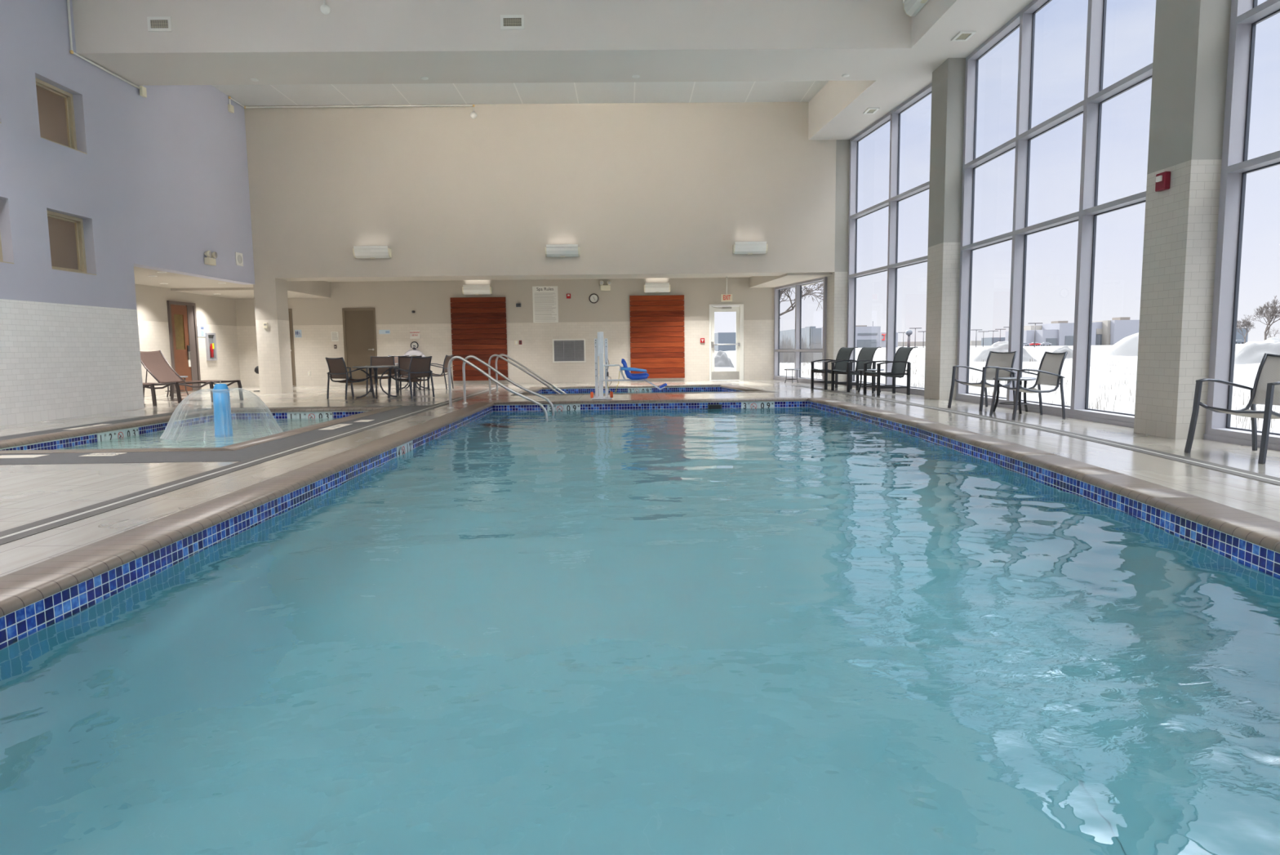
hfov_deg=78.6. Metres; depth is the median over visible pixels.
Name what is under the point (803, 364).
dry grass
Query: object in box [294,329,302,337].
restroom sign
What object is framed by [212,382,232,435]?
fountain
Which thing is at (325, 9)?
smoke detector
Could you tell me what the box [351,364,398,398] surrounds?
dining table
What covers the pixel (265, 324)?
thermostat
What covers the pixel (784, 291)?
bare tree
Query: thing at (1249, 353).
snow pile
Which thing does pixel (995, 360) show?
chair
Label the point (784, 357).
reeds
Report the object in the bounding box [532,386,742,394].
trim
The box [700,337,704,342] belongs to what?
station
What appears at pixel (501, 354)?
rail
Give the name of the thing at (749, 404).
depth marker
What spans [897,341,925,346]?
building
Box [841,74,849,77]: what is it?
sprinkler
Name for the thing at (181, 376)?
side table
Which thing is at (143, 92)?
conduit pipe
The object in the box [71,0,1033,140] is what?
ceiling
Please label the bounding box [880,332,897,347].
building
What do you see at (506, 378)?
rail
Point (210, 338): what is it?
fire extinguisher cabinet
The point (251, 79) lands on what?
sprinkler
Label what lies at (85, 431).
coping
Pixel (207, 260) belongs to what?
emergency light
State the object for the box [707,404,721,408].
skimmer
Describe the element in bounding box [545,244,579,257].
uplight
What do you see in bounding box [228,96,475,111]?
conduit pipe
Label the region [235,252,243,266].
wall speaker
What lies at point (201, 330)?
notice
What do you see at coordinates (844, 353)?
chair
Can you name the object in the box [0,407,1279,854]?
pool water
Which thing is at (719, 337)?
building
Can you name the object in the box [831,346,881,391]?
chair
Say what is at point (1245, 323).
bare tree
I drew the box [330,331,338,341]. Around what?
notice sheet
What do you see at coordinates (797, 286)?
window
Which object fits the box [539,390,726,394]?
water
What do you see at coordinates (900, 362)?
chair
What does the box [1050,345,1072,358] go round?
snow pile
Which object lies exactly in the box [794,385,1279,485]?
drain
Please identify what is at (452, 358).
rail
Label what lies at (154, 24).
grille
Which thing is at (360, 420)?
marker
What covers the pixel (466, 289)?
uplight
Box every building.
[714,332,736,351]
[779,326,822,348]
[855,320,880,347]
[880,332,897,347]
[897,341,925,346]
[969,340,981,345]
[981,337,1004,346]
[1004,316,1139,346]
[1235,328,1248,343]
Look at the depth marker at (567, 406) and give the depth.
14.20 m
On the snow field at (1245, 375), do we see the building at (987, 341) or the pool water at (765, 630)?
the building at (987, 341)
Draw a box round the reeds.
[779,333,822,362]
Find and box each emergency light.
[204,250,217,265]
[599,280,611,290]
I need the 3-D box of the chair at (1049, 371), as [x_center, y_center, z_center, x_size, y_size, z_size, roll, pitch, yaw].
[5.015,-0.551,10.065,0.703,0.843,0.720,-1,6,1]
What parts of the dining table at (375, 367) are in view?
leg, leg, leg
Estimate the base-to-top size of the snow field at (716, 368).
0.241 m
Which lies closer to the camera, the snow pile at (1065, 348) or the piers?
the piers
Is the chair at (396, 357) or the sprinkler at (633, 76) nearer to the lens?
the sprinkler at (633, 76)
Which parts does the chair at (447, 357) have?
rail, leg, backrest, leg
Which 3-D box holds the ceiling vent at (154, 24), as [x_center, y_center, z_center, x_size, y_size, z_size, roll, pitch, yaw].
[-7.465,-6.262,12.141,0.360,0.215,0.020,-1,6,-1]
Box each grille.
[151,20,168,28]
[237,254,241,263]
[503,17,521,26]
[956,33,970,39]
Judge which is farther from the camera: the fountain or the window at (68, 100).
the window at (68, 100)
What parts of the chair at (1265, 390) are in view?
leg, arm, rail, seat, leg, leg, backrest, rail, rail, arm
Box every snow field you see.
[714,341,1279,433]
[714,366,736,370]
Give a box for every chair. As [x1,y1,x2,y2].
[140,350,243,401]
[142,382,182,405]
[325,356,375,399]
[365,355,398,393]
[387,355,417,388]
[387,355,434,398]
[396,355,430,392]
[418,354,453,390]
[810,346,857,390]
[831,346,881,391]
[862,346,917,395]
[947,351,1017,411]
[989,351,1067,419]
[1183,353,1279,463]
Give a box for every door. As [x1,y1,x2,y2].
[166,300,201,393]
[288,308,296,386]
[342,307,378,385]
[709,303,743,380]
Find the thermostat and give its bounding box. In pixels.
[262,322,267,328]
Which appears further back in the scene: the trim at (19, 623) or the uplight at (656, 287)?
the uplight at (656, 287)
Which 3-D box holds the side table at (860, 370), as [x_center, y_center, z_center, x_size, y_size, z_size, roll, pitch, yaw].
[4.635,-0.932,15.700,0.520,0.475,0.520,-3,6,-24]
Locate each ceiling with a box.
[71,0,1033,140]
[133,266,832,298]
[211,80,828,106]
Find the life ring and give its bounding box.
[403,346,425,356]
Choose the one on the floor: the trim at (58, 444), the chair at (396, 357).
the chair at (396, 357)
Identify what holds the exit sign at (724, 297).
hanging from the ceiling at (176, 282)
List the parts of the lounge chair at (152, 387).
leg, seat, rail, leg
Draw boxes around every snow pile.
[714,350,734,368]
[969,340,1038,361]
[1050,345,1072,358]
[1098,333,1138,355]
[1234,337,1279,364]
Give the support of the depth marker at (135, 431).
attached to the wall
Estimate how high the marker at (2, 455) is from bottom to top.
0.003 m
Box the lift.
[590,331,666,399]
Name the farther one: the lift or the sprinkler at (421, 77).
the lift
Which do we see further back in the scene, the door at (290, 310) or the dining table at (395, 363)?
the door at (290, 310)
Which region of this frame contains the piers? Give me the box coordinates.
[826,0,1231,439]
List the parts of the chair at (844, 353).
leg, arm, leg, sling rail, leg, arm, backrest, leg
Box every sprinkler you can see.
[250,78,258,81]
[420,76,428,79]
[631,75,639,78]
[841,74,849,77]
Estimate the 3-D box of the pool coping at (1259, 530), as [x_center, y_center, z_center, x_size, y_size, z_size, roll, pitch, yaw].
[3.245,0.153,7.659,0.676,0.046,13.353,-1,6,1]
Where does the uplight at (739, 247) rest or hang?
attached to the wall at (642, 189)
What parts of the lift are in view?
plate, arm frame, armrest, seat, seat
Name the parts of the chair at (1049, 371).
leg, leg, arm, rail, seat, leg, arm, rail, backrest, rail, leg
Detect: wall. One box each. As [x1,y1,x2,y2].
[0,0,254,426]
[134,284,239,395]
[235,277,773,386]
[244,102,835,393]
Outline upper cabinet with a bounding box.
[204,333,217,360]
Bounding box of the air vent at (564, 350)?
[552,338,586,362]
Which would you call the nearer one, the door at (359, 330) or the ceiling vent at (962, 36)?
the ceiling vent at (962, 36)
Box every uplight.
[352,245,391,258]
[462,284,492,294]
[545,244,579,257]
[644,282,670,293]
[733,241,768,254]
[902,0,928,16]
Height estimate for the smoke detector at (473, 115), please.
0.150 m
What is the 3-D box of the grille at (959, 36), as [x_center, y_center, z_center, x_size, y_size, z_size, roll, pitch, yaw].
[4.926,-5.955,11.898,0.150,0.005,0.250,-1,6,-1]
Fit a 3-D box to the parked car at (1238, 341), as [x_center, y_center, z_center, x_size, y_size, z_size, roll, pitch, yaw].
[223.522,-32.026,292.236,4.000,1.442,1.850,-1,6,-1]
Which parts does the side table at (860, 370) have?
leg, leg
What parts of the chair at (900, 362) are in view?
leg, arm, leg, sling rail, seat, arm, seat rail, leg, sling rail, backrest, leg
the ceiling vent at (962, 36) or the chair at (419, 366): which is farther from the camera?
the chair at (419, 366)
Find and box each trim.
[0,400,1279,646]
[0,411,364,450]
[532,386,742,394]
[542,386,742,391]
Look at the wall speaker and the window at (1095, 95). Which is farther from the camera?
the wall speaker
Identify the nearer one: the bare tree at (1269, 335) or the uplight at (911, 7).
the uplight at (911, 7)
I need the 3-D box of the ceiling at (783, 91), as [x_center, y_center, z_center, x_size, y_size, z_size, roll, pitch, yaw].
[-2.242,-6.246,6.479,13.500,0.150,22.630,-1,6,-1]
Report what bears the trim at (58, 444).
attached to the wall
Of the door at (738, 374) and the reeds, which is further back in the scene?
the reeds
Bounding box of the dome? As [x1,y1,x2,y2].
[160,387,283,438]
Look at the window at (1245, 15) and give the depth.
7.32 m
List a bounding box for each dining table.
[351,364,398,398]
[395,363,426,389]
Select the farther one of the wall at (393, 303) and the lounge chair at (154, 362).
the wall at (393, 303)
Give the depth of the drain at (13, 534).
5.64 m
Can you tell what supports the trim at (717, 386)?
attached to the wall
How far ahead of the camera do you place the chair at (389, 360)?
18.14 m
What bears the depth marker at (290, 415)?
attached to the wall
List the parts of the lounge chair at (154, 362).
rail, backrest, rail, leg, rail, seat, rail, leg, leg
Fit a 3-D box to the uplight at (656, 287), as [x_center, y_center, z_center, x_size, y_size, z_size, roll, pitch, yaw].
[0.481,-3.915,21.934,0.740,0.270,0.190,-1,6,-1]
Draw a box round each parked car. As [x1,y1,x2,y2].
[1029,342,1040,346]
[1040,342,1051,345]
[1235,339,1244,343]
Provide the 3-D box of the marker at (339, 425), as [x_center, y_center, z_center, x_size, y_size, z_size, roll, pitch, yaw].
[-3.851,-0.010,9.904,0.170,0.004,0.720,-1,6,-1]
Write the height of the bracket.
0.310 m
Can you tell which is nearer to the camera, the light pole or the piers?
the piers
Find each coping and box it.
[0,401,494,617]
[0,406,401,450]
[493,397,808,404]
[523,383,766,395]
[807,397,1279,552]
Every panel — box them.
[450,297,507,380]
[629,294,684,377]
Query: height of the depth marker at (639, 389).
0.148 m
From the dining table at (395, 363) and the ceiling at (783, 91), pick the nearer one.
the ceiling at (783, 91)
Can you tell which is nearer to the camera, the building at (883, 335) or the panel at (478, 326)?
the panel at (478, 326)
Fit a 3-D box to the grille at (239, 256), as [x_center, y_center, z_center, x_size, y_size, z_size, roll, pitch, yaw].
[-8.808,-3.702,17.203,0.006,0.190,0.190,-1,6,-1]
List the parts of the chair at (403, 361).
leg, rail, backrest, seat, leg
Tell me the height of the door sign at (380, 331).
0.117 m
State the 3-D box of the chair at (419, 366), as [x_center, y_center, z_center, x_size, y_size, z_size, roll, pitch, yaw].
[-4.671,-1.035,15.996,0.703,0.843,0.720,3,7,33]
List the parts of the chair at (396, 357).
backrest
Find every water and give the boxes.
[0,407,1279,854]
[55,417,338,449]
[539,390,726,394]
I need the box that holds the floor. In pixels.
[0,379,1279,577]
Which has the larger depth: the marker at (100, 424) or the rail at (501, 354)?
the rail at (501, 354)
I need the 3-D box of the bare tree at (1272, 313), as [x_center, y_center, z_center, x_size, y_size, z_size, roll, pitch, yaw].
[121.881,-20.448,150.573,5.978,9.785,8.127,-1,6,-1]
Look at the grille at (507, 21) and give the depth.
12.23 m
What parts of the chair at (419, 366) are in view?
leg, arm, rail, leg, seat, leg, backrest, rail, rail, leg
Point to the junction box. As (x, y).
(230, 108)
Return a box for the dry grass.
[792,355,1279,431]
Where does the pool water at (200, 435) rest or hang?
in the wall
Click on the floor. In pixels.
(29, 493)
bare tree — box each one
[779,282,822,318]
[1236,314,1255,344]
[1250,296,1279,340]
[1264,329,1279,337]
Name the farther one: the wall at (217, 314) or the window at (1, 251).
the wall at (217, 314)
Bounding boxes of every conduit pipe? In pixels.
[66,0,146,97]
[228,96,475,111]
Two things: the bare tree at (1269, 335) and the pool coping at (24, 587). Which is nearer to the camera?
the pool coping at (24, 587)
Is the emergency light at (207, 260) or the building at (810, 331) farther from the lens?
the building at (810, 331)
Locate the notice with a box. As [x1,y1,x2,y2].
[196,325,204,337]
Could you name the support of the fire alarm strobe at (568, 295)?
attached to the wall at (393, 303)
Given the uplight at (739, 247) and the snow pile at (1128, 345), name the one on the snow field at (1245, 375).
the snow pile at (1128, 345)
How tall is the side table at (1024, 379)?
0.485 m
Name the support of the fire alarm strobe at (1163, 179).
attached to the piers
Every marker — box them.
[0,454,47,457]
[66,423,111,429]
[78,452,127,456]
[97,427,138,441]
[286,412,333,418]
[320,423,351,429]
[353,419,373,422]
[396,440,413,457]
[546,404,580,410]
[627,387,651,391]
[741,401,774,408]
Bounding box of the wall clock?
[589,293,599,303]
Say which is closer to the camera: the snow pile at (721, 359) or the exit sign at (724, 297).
the exit sign at (724, 297)
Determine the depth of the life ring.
21.96 m
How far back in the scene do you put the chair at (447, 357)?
18.99 m
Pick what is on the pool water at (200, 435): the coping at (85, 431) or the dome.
the dome
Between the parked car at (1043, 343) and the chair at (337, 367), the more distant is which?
the parked car at (1043, 343)
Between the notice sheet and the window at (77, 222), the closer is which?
the window at (77, 222)
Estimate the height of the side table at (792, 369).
0.368 m
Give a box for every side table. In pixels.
[164,375,188,396]
[783,368,799,382]
[857,368,884,393]
[993,377,1036,413]
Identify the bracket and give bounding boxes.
[410,341,418,350]
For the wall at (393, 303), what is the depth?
22.06 m
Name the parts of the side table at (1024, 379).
leg, leg, leg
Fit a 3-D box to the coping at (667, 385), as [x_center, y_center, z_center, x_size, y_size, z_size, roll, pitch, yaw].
[0.039,-0.867,18.083,5.507,0.046,3.670,-1,6,-1]
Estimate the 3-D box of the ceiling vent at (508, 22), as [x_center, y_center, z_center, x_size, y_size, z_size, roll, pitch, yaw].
[-1.996,-6.338,12.230,0.370,0.215,0.020,-1,6,-1]
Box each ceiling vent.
[146,16,172,31]
[500,14,524,30]
[863,107,879,114]
[951,31,976,41]
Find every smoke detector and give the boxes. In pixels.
[320,0,330,14]
[470,111,476,118]
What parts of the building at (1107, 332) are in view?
garage door, garage door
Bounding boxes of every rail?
[447,355,547,417]
[462,355,554,412]
[488,354,559,395]
[494,353,565,393]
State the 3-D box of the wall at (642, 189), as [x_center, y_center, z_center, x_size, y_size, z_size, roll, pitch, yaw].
[-2.197,-4.236,18.396,13.400,6.660,0.870,-1,6,-1]
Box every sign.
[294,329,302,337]
[378,329,390,333]
[409,330,420,338]
[532,285,558,322]
[720,276,732,301]
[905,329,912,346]
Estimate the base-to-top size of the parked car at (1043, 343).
1.442 m
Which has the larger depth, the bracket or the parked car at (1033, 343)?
the parked car at (1033, 343)
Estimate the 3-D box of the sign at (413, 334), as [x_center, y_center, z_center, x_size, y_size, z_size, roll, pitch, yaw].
[-6.343,-2.620,22.034,0.289,0.233,0.013,-1,6,-1]
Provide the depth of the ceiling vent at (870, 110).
15.63 m
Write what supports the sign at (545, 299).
attached to the wall at (393, 303)
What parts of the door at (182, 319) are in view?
glass, handle, panel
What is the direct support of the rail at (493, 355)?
attached to the floor
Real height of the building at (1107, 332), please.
13.531 m
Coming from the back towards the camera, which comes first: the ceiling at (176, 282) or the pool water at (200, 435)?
the ceiling at (176, 282)
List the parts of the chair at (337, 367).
leg, backrest, rail, leg, seat, leg, arm, rail, leg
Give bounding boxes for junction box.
[227,104,234,113]
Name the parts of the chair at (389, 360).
leg, seat, backrest, leg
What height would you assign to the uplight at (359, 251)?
0.270 m
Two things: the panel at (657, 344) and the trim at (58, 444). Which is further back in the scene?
the panel at (657, 344)
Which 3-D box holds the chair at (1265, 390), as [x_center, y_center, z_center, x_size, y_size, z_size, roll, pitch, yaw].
[5.084,-0.180,6.405,0.703,0.843,0.720,-2,6,-11]
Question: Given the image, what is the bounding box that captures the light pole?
[1027,322,1042,346]
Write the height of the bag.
0.200 m
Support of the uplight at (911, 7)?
attached to the ceiling at (889, 55)
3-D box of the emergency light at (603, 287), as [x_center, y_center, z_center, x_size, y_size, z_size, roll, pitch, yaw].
[-0.970,-3.983,21.931,0.344,0.271,0.130,-1,6,-1]
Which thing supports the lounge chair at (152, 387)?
on the floor
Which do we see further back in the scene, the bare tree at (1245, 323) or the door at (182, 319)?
the bare tree at (1245, 323)
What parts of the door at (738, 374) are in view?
kick plate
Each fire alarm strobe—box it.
[566,293,570,298]
[1155,171,1170,191]
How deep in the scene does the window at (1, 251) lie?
10.83 m
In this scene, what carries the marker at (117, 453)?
on the floor
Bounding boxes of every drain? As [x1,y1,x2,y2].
[0,385,506,545]
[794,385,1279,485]
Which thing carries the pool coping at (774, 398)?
attached to the wall
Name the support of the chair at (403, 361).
on the floor
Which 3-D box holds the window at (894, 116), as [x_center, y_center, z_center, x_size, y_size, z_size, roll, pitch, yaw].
[5.172,-3.557,15.970,0.212,5.620,4.391,-1,6,-7]
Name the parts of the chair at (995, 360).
leg, arm, rail, seat, leg, leg, backrest, arm, rail, rail, leg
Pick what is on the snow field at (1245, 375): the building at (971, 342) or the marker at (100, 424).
the building at (971, 342)
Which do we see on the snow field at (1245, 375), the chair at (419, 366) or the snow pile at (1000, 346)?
the snow pile at (1000, 346)
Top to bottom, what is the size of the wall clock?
0.274 m
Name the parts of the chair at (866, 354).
leg, arm, seat, leg, leg, arm, sling rail, backrest, leg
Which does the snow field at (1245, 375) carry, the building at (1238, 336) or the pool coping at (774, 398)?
the building at (1238, 336)
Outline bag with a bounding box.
[254,365,258,373]
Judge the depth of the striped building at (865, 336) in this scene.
379.43 m
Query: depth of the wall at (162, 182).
12.62 m
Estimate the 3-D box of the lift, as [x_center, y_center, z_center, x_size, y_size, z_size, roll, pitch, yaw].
[-0.223,-1.180,14.751,1.439,1.253,0.703,-1,6,-1]
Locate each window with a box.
[0,233,13,263]
[35,77,87,154]
[47,210,96,275]
[773,276,826,384]
[845,82,932,395]
[955,0,1152,427]
[1203,0,1279,450]
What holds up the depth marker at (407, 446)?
attached to the wall

